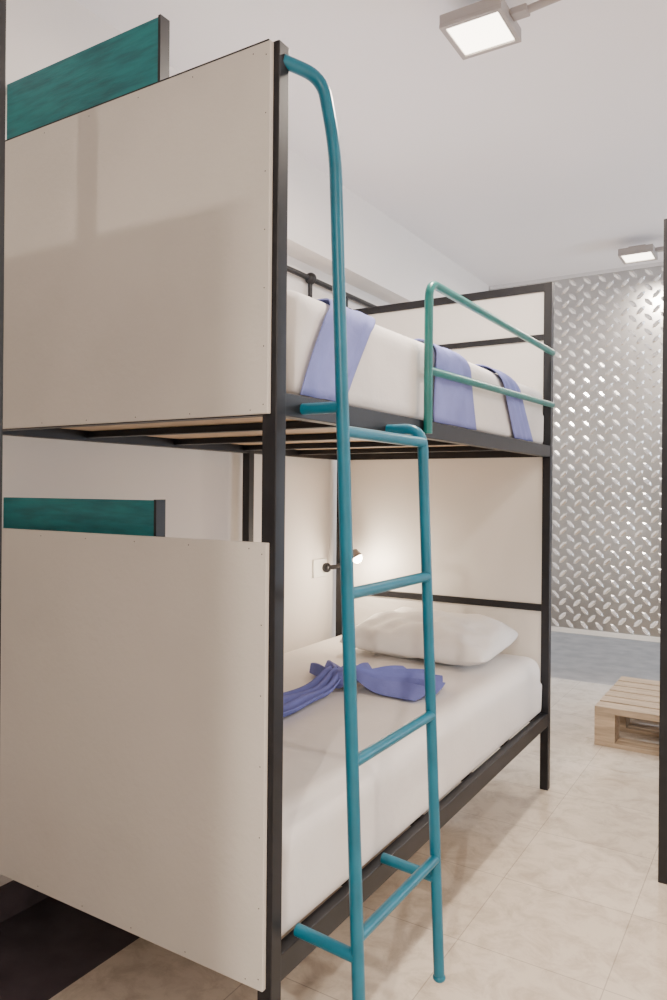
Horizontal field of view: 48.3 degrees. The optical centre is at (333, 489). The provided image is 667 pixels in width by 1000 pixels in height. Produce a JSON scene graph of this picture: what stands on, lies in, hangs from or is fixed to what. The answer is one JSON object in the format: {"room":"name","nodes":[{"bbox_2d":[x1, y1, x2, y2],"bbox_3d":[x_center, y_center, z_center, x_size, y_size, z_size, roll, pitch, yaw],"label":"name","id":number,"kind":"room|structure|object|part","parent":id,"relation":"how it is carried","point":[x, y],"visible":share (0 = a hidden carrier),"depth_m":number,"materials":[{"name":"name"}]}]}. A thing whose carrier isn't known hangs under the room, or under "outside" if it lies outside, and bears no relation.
{"room":"dormitory","nodes":[
{"label":"dormitory","id":0,"kind":"room"},
{"bbox_2d":[0,121,389,885],"bbox_3d":[-0.156,-0.096,3.619,0.100,2.750,11.200,0,0,32],"label":"wall","id":1,"kind":"structure","parent":0,"point":[202,490],"depth_m":3.00,"materials":[{"name":"paint"}]},
{"bbox_2d":[0,880,48,922],"bbox_3d":[-1.037,1.221,2.099,0.012,0.100,7.700,0,0,32],"label":"baseboard","id":2,"kind":"structure","parent":1,"relation":"attached to","point":[15,897],"depth_m":2.23,"materials":[{"name":"black"}]},
{"bbox_2d":[287,265,375,306],"bbox_3d":[0.022,-0.936,3.748,0.056,0.193,2.000,0,0,32],"label":"conduit pipe","id":3,"kind":"object","parent":1,"relation":"attached to","point":[310,278],"visible":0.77,"depth_m":3.53,"materials":[{"name":"black metal"}]},
{"bbox_2d":[312,549,361,577],"bbox_3d":[0.035,0.354,3.599,0.253,0.152,0.120,0,0,32],"label":"reading lamp","id":4,"kind":"object","parent":1,"relation":"attached to","point":[320,567],"visible":0.83,"depth_m":3.63,"materials":[{"name":"white plastic"}]},
{"bbox_3d":[-0.068,0.384,3.662,0.012,0.090,0.120,0,0,32],"label":"plate","id":5,"kind":"part","parent":4,"relation":"part of","materials":[{"name":"white plastic"}]},
{"bbox_2d":[322,563,330,571],"bbox_3d":[-0.034,0.385,3.682,0.048,0.048,0.048,0,0,32],"label":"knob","id":6,"kind":"object","parent":4,"relation":"attached to","point":[326,567],"depth_m":3.66,"materials":[{"name":"black metal"}]},
{"bbox_3d":[0.034,0.351,3.621,0.040,0.090,0.186,0,0,-42],"label":"arm","id":7,"kind":"part","parent":4,"relation":"part of","materials":[{"name":"black metal"}]},
{"bbox_3d":[0.107,0.309,3.537,0.062,0.060,0.060,0,0,32],"label":"lamp shade","id":8,"kind":"part","parent":4,"relation":"part of","materials":[{"name":"grey"}]},
{"bbox_3d":[0.112,0.322,3.532,0.052,0.052,0.052,0,0,32],"label":"bulb","id":9,"kind":"part","parent":4,"relation":"part of","materials":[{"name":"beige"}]},
{"bbox_2d":[489,262,662,289],"bbox_3d":[2.671,-1.434,4.388,3.870,0.025,0.040,0,0,32],"label":"trim","id":10,"kind":"structure","parent":1,"relation":"attached to","point":[649,265],"depth_m":5.00,"materials":[{"name":"white"}]},
{"bbox_2d":[551,626,659,641],"bbox_3d":[2.650,0.958,4.387,3.870,0.030,0.042,0,0,32],"label":"trim","id":11,"kind":"structure","parent":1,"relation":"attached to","point":[557,629],"depth_m":4.89,"materials":[{"name":"white plastic"}]},
{"bbox_2d":[49,677,666,999],"bbox_3d":[1.013,1.314,0.873,3.970,0.050,7.760,0,0,32],"label":"floor","id":12,"kind":"structure","parent":0,"point":[556,893],"depth_m":2.28,"materials":[{"name":"beige tile"}]},
{"bbox_2d":[0,0,6,689],"bbox_3d":[-0.604,-0.100,1.290,0.040,2.750,0.040,0,0,32],"label":"steel column","id":13,"kind":"structure","parent":12,"relation":"on","point":[2,2],"depth_m":1.29,"materials":[{"name":"black metal"}]},
{"bbox_2d":[0,896,139,999],"bbox_3d":[-0.552,1.300,2.622,0.530,0.050,2.700,0,0,32],"label":"rug","id":14,"kind":"object","parent":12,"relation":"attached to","point":[49,945],"visible":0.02,"depth_m":2.07,"materials":[{"name":"black fabric"}]},
{"bbox_2d":[0,14,555,999],"bbox_3d":[-0.035,0.086,2.617,1.094,2.387,2.040,0,0,32],"label":"bunk bed","id":15,"kind":"object","parent":12,"relation":"on","point":[145,234],"visible":0.8,"depth_m":1.73,"materials":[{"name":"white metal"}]},
{"bbox_3d":[-0.586,0.550,1.763,1.058,0.896,0.012,0,0,32],"label":"panel","id":16,"kind":"part","parent":15,"relation":"part of","materials":[{"name":"white wood"}]},
{"bbox_3d":[-0.575,-0.904,1.764,1.054,0.003,0.012,0,0,32],"label":"panel trim","id":17,"kind":"part","parent":15,"relation":"part of","materials":[{"name":"teal wood"}]},
{"bbox_3d":[-0.576,-0.529,1.763,1.058,0.745,0.012,0,0,32],"label":"panel","id":18,"kind":"part","parent":15,"relation":"part of","materials":[{"name":"white wood"}]},
{"bbox_3d":[-0.481,-0.178,2.900,0.031,0.048,1.992,0,0,32],"label":"rail","id":19,"kind":"part","parent":15,"relation":"part of","materials":[{"name":"black metal"}]},
{"bbox_3d":[-0.123,0.189,1.508,0.035,2.180,0.035,0,0,32],"label":"post","id":20,"kind":"part","parent":15,"relation":"part of","materials":[{"name":"black metal"}]},
{"bbox_3d":[0.038,0.190,3.748,0.035,2.180,0.035,0,0,32],"label":"post","id":21,"kind":"part","parent":15,"relation":"part of","materials":[{"name":"black metal"}]},
{"bbox_2d":[283,54,445,999],"bbox_3d":[0.083,0.175,1.664,0.188,2.114,0.489,0,0,32],"label":"ladder","id":22,"kind":"object","parent":15,"relation":"attached to","point":[430,870],"visible":0.98,"depth_m":1.52,"materials":[{"name":"metal"}]},
{"bbox_2d":[281,635,541,936],"bbox_3d":[-0.040,0.824,2.624,1.011,0.244,1.951,0,0,32],"label":"mattress","id":23,"kind":"object","parent":15,"relation":"on","point":[479,707],"visible":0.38,"depth_m":2.15,"materials":[{"name":"white fabric"}]},
{"bbox_2d":[283,660,444,716],"bbox_3d":[-0.086,0.659,2.331,0.552,0.076,1.207,0,0,32],"label":"sheet","id":24,"kind":"object","parent":23,"relation":"on","point":[396,681],"visible":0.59,"depth_m":2.56,"materials":[{"name":"fabric"}]},
{"bbox_2d":[340,607,517,665],"bbox_3d":[0.407,0.614,3.180,0.679,0.189,0.445,0,0,32],"label":"pillow","id":25,"kind":"object","parent":23,"relation":"on","point":[463,639],"visible":0.91,"depth_m":3.04,"materials":[{"name":"fabric"}]},
{"bbox_3d":[0.392,0.981,2.357,0.031,0.055,1.992,0,0,32],"label":"rail","id":26,"kind":"part","parent":15,"relation":"part of","materials":[{"name":"black metal"}]},
{"bbox_2d":[286,290,543,443],"bbox_3d":[-0.015,-0.322,2.647,1.012,0.242,1.894,0,0,32],"label":"mattress","id":27,"kind":"object","parent":15,"relation":"on","point":[389,375],"visible":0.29,"depth_m":1.96,"materials":[{"name":"white fabric"}]},
{"bbox_2d":[300,298,374,400],"bbox_3d":[-0.154,-0.330,1.874,0.468,0.254,0.417,0,0,32],"label":"towel","id":28,"kind":"object","parent":27,"relation":"on","point":[319,380],"depth_m":1.68,"materials":[{"name":"fabric"}]},
{"bbox_2d":[414,338,476,429],"bbox_3d":[0.189,-0.327,2.433,0.468,0.254,0.341,0,0,32],"label":"towel","id":29,"kind":"object","parent":27,"relation":"on","point":[453,401],"depth_m":2.29,"materials":[{"name":"fabric"}]},
{"bbox_2d":[475,364,532,441],"bbox_3d":[0.488,-0.324,2.918,0.468,0.253,0.470,0,0,32],"label":"towel","id":30,"kind":"object","parent":27,"relation":"on","point":[519,421],"depth_m":2.81,"materials":[{"name":"fabric"}]},
{"bbox_3d":[0.402,-0.171,2.357,0.031,0.048,1.992,0,0,32],"label":"rail","id":31,"kind":"part","parent":15,"relation":"part of","materials":[{"name":"black metal"}]},
{"bbox_3d":[0.477,0.399,3.477,1.001,1.100,0.012,0,0,32],"label":"head panel","id":32,"kind":"part","parent":15,"relation":"part of","materials":[{"name":"white wood"}]},
{"bbox_3d":[0.485,-0.526,3.477,1.001,0.680,0.012,0,0,32],"label":"head panel","id":33,"kind":"part","parent":15,"relation":"part of","materials":[{"name":"white wood"}]},
{"bbox_3d":[0.599,-0.349,2.622,0.023,0.054,1.271,0,0,32],"label":"guard rail","id":34,"kind":"part","parent":15,"relation":"part of","materials":[{"name":"metal"}]},
{"bbox_3d":[0.920,0.198,3.205,0.035,2.180,0.035,0,0,32],"label":"post","id":35,"kind":"part","parent":15,"relation":"part of","materials":[{"name":"black metal"}]},
{"bbox_2d":[594,676,659,755],"bbox_3d":[1.935,1.197,3.811,1.000,0.199,0.710,0,0,32],"label":"wooden pallet","id":36,"kind":"object","parent":12,"relation":"on","point":[629,697],"visible":1,"depth_m":3.77,"materials":[{"name":"brown wood"}]},
{"bbox_2d":[658,219,666,884],"bbox_3d":[2.200,0.209,2.322,2.042,2.180,0.977,0,0,32],"label":"bunk bed","id":37,"kind":"object","parent":12,"relation":"on","point":[662,818],"visible":1,"depth_m":2.44,"materials":[{"name":"black metal"}]},
{"bbox_2d":[75,0,666,285],"bbox_3d":[1.713,-1.495,2.477,4.500,0.080,11.200,0,0,32],"label":"ceiling","id":38,"kind":"structure","parent":0,"point":[543,155],"depth_m":2.90,"materials":[{"name":"paint"}]},
{"bbox_2d":[5,0,488,303],"bbox_3d":[-0.965,-1.283,2.068,0.130,0.390,7.700,0,0,32],"label":"ceiling beam","id":39,"kind":"structure","parent":38,"relation":"attached to","point":[384,260],"depth_m":3.43,"materials":[{"name":"white paint"}]},
{"bbox_2d":[439,0,560,59],"bbox_3d":[0.574,-1.413,2.143,0.499,0.105,0.188,0,0,32],"label":"floodlight","id":40,"kind":"object","parent":38,"relation":"attached to","point":[484,26],"depth_m":2.19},
{"bbox_2d":[489,266,662,636],"bbox_3d":[2.660,-0.247,4.388,3.870,2.380,0.020,0,0,32],"label":"wall","id":41,"kind":"structure","parent":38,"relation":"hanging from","point":[648,294],"depth_m":4.90,"materials":[{"name":"silver metal"}]},
{"bbox_2d":[540,266,662,635],"bbox_3d":[2.648,-0.241,4.379,3.851,2.360,0.008,0,0,32],"label":"lozenges","id":42,"kind":"structure","parent":41,"relation":"attached to","point":[649,272],"depth_m":4.89,"materials":[{"name":"white metal"}]},
{"bbox_2d":[618,244,662,263],"bbox_3d":[1.903,-1.401,4.237,0.499,0.105,0.188,0,0,32],"label":"floodlight","id":43,"kind":"object","parent":38,"relation":"attached to","point":[638,253],"depth_m":4.28,"materials":[{"name":"white plastic"}]},
{"bbox_2d":[551,631,659,685],"bbox_3d":[3.721,1.337,5.781,4.500,0.050,3.440,0,0,32],"label":"concrete","id":44,"kind":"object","parent":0,"point":[602,660],"visible":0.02,"depth_m":5.71,"materials":[{"name":"grey concrete"}]}
]}

